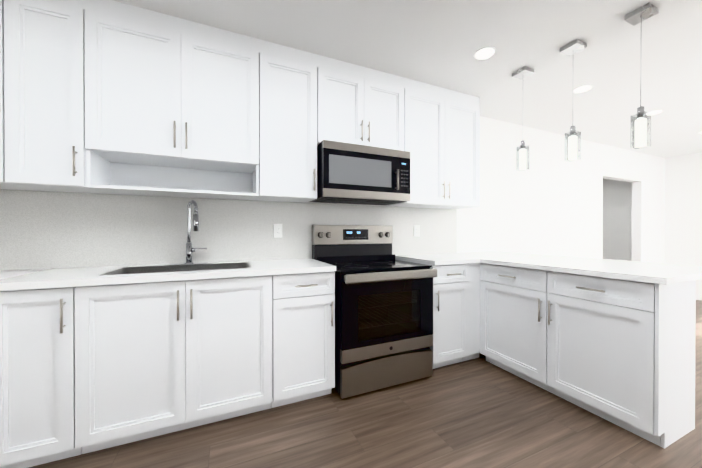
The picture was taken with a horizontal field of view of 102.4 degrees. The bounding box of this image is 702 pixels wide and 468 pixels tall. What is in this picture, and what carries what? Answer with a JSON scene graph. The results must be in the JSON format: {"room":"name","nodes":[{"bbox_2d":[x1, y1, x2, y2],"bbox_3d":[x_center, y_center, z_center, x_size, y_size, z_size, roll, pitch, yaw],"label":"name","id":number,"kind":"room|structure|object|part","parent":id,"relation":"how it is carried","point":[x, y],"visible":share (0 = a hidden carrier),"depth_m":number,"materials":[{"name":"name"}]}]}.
{"room":"kitchen","nodes":[
{"label":"kitchen","id":0,"kind":"room"},
{"bbox_2d":[0,116,664,278],"bbox_3d":[1.601,-0.130,3.516,9.900,2.600,0.130,0,0,-24],"label":"wall","id":1,"kind":"structure","parent":0,"point":[550,202],"depth_m":3.99,"materials":[{"name":"white paint"}]},
{"bbox_2d":[0,0,39,190],"bbox_3d":[-2.198,-0.800,1.551,0.564,1.043,0.388,0,0,-24],"label":"upper cabinet","id":2,"kind":"object","parent":1,"relation":"attached to","point":[4,185],"visible":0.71,"depth_m":1.52,"materials":[{"name":"white wood"}]},
{"bbox_2d":[4,0,105,193],"bbox_3d":[-1.784,-0.801,1.734,0.332,1.043,0.388,0,0,-24],"label":"upper cabinet","id":3,"kind":"object","parent":1,"relation":"attached to","point":[44,80],"visible":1,"depth_m":1.60,"materials":[{"name":"white wood"}]},
{"bbox_2d":[85,10,258,199],"bbox_3d":[-1.180,-0.802,2.001,0.981,1.043,0.388,0,0,-24],"label":"upper cabinet","id":4,"kind":"object","parent":1,"relation":"attached to","point":[168,113],"visible":1,"depth_m":1.86,"materials":[{"name":"white wood"}]},
{"bbox_2d":[48,0,478,106],"bbox_3d":[-0.597,-1.375,2.281,4.085,0.098,0.342,0,0,-24],"label":"trim","id":5,"kind":"structure","parent":4,"relation":"on","point":[113,8],"depth_m":2.04,"materials":[{"name":"white wood"}]},
{"bbox_2d":[255,53,316,202],"bbox_3d":[-0.528,-0.803,2.288,0.437,1.043,0.388,0,0,-24],"label":"upper cabinet","id":6,"kind":"object","parent":1,"relation":"attached to","point":[287,130],"visible":0.98,"depth_m":2.15,"materials":[{"name":"white wood"}]},
{"bbox_2d":[317,67,403,150],"bbox_3d":[0.049,-1.026,2.542,0.816,0.600,0.388,0,0,-24],"label":"upper cabinet","id":7,"kind":"object","parent":1,"relation":"attached to","point":[351,109],"visible":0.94,"depth_m":2.38,"materials":[{"name":"white wood"}]},
{"bbox_2d":[309,140,409,204],"bbox_3d":[0.075,-0.502,2.502,0.800,0.438,0.487,0,0,-24],"label":"over-the-range microwave","id":8,"kind":"object","parent":7,"relation":"attached to","point":[348,173],"visible":1,"depth_m":2.30,"materials":[{"name":"silver metal"}]},
{"bbox_2d":[385,89,479,208],"bbox_3d":[0.854,-0.806,2.898,0.935,1.043,0.388,0,0,-24],"label":"upper cabinet","id":9,"kind":"object","parent":1,"relation":"attached to","point":[441,140],"visible":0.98,"depth_m":2.74,"materials":[{"name":"white wood"}]},
{"bbox_2d":[28,300,701,467],"bbox_3d":[2.354,1.228,1.816,9.900,0.100,8.000,0,0,-24],"label":"floor","id":10,"kind":"structure","parent":0,"point":[480,412],"depth_m":1.65,"materials":[{"name":"wood"}]},
{"bbox_2d":[0,286,81,467],"bbox_3d":[-1.675,0.721,1.641,0.316,0.915,0.658,0,0,-24],"label":"base cabinet","id":11,"kind":"object","parent":10,"relation":"on","point":[37,376],"visible":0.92,"depth_m":1.39,"materials":[{"name":"white wood"}]},
{"bbox_2d":[75,275,271,453],"bbox_3d":[-1.077,0.720,1.905,0.983,0.915,0.658,0,0,-24],"label":"base cabinet","id":12,"kind":"object","parent":10,"relation":"on","point":[153,359],"visible":0.94,"depth_m":1.61,"materials":[{"name":"white wood"}]},
{"bbox_2d":[0,189,701,290],"bbox_3d":[0.011,-0.008,1.745,4.760,0.541,1.824,0,0,-24],"label":"countertop","id":13,"kind":"structure","parent":12,"relation":"on","point":[68,239],"depth_m":2.06,"materials":[{"name":"stone"}]},
{"bbox_2d":[101,262,251,274],"bbox_3d":[-1.107,0.394,1.903,0.804,0.336,0.404,0,0,-24],"label":"sink","id":14,"kind":"object","parent":13,"relation":"in","point":[166,268],"visible":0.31,"depth_m":2.03,"materials":[{"name":"silver metal"}]},
{"bbox_2d":[169,200,207,264],"bbox_3d":[-1.205,-0.013,2.093,0.250,0.477,0.134,0,0,-24],"label":"faucet","id":15,"kind":"object","parent":13,"relation":"on","point":[189,249],"visible":1,"depth_m":2.11,"materials":[{"name":"silver metal"}]},
{"bbox_2d":[273,224,281,237],"bbox_3d":[-0.631,-0.028,2.440,0.076,0.120,0.010,0,0,-24],"label":"electrical outlet","id":16,"kind":"object","parent":13,"relation":"attached to","point":[277,230],"visible":1,"depth_m":2.43,"materials":[{"name":"white plastic"}]},
{"bbox_2d":[414,225,419,236],"bbox_3d":[0.708,-0.033,3.030,0.076,0.120,0.010,0,0,-24],"label":"electrical outlet","id":17,"kind":"object","parent":13,"relation":"attached to","point":[416,230],"visible":1,"depth_m":3.03,"materials":[{"name":"white plastic"}]},
{"bbox_2d":[271,271,334,407],"bbox_3d":[-0.427,0.718,2.192,0.430,0.915,0.658,0,0,-24],"label":"base cabinet","id":18,"kind":"object","parent":10,"relation":"on","point":[303,336],"visible":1,"depth_m":1.93,"materials":[{"name":"white wood"}]},
{"bbox_2d":[312,225,436,398],"bbox_3d":[0.169,0.547,2.400,0.825,1.255,0.728,0,0,-24],"label":"range","id":19,"kind":"object","parent":10,"relation":"on","point":[383,318],"visible":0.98,"depth_m":2.15,"materials":[{"name":"silver metal"}]},
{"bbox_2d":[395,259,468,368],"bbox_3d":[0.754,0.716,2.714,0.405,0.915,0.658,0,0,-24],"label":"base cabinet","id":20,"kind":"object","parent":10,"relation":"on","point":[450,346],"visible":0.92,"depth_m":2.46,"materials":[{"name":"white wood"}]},
{"bbox_2d":[463,263,479,360],"bbox_3d":[1.030,0.715,2.859,0.208,0.915,0.614,0,0,-24],"label":"cabinet filler","id":21,"kind":"object","parent":10,"relation":"on","point":[474,309],"visible":0.21,"depth_m":2.56,"materials":[{"name":"white wood"}]},
{"bbox_2d":[480,263,552,392],"bbox_3d":[1.489,0.718,2.404,0.488,0.915,0.588,0,0,-24],"label":"base cabinet","id":22,"kind":"object","parent":10,"relation":"on","point":[513,320],"visible":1,"depth_m":2.28,"materials":[{"name":"white wood"}]},
{"bbox_2d":[547,271,693,448],"bbox_3d":[1.726,0.720,1.867,0.488,0.915,0.578,0,0,-24],"label":"base cabinet","id":23,"kind":"object","parent":10,"relation":"on","point":[601,347],"depth_m":1.67,"materials":[{"name":"white wood"}]},
{"bbox_3d":[1.857,0.721,1.617,0.448,0.915,0.016,0,0,-24],"label":"kitchen peninsula end panel","id":24,"kind":"part","parent":23,"relation":"part of","materials":[{"name":"white wood"}]},
{"bbox_2d":[694,280,695,428],"bbox_3d":[1.714,0.717,2.521,0.018,0.915,1.785,0,0,-24],"label":"panel","id":25,"kind":"object","parent":23,"relation":"attached to","point":[694,342],"visible":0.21,"depth_m":1.71,"materials":[{"name":"white wood"}]},
{"bbox_2d":[114,0,701,157],"bbox_3d":[2.354,-1.472,1.804,9.900,0.100,8.000,0,0,-24],"label":"ceiling","id":26,"kind":"structure","parent":0,"point":[618,62],"depth_m":2.17,"materials":[{"name":"white paint"}]},
{"bbox_2d":[473,46,495,59],"bbox_3d":[1.054,-1.421,2.225,0.164,0.005,0.164,0,0,-24],"label":"recessed light","id":27,"kind":"object","parent":26,"relation":"in","point":[483,53],"visible":1,"depth_m":2.22,"materials":[{"name":"white paint"}]},
{"bbox_2d":[512,66,533,170],"bbox_3d":[1.507,-0.993,2.476,0.120,0.864,0.120,0,0,-24],"label":"pendant light","id":28,"kind":"object","parent":26,"relation":"hanging from","point":[523,72],"visible":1,"depth_m":2.46,"materials":[{"name":"clear glass"}]},
{"bbox_2d":[560,39,586,161],"bbox_3d":[1.678,-0.991,2.136,0.120,0.864,0.120,0,0,-24],"label":"pendant light","id":29,"kind":"object","parent":26,"relation":"hanging from","point":[573,47],"visible":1,"depth_m":2.12,"materials":[{"name":"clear glass"}]},
{"bbox_2d":[572,84,593,92],"bbox_3d":[2.276,-1.424,2.775,0.164,0.005,0.164,0,0,-24],"label":"recessed light","id":30,"kind":"object","parent":26,"relation":"in","point":[583,88],"visible":1,"depth_m":2.76,"materials":[{"name":"white paint"}]},
{"bbox_2d":[624,2,658,148],"bbox_3d":[1.860,-0.990,1.812,0.120,0.864,0.120,0,0,-24],"label":"pendant light","id":31,"kind":"object","parent":26,"relation":"hanging from","point":[634,18],"visible":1,"depth_m":1.80,"materials":[{"name":"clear glass"}]},
{"bbox_2d":[645,110,663,115],"bbox_3d":[3.564,-1.426,3.322,0.164,0.005,0.164,0,0,-24],"label":"recessed light","id":32,"kind":"object","parent":26,"relation":"in","point":[654,112],"visible":0.71,"depth_m":3.31,"materials":[{"name":"white paint"}]},
{"bbox_2d":[602,152,701,294],"bbox_3d":[6.852,-0.130,3.544,0.170,2.600,7.140,0,0,-24],"label":"wall","id":33,"kind":"structure","parent":0,"point":[683,209],"depth_m":5.27,"materials":[{"name":"white paint"}]},
{"bbox_2d":[696,294,701,299],"bbox_3d":[7.091,1.123,2.829,0.013,0.100,5.569,0,0,-24],"label":"baseboard","id":34,"kind":"structure","parent":33,"relation":"attached to","point":[698,296],"depth_m":4.98,"materials":[{"name":"white paint"}]}
]}

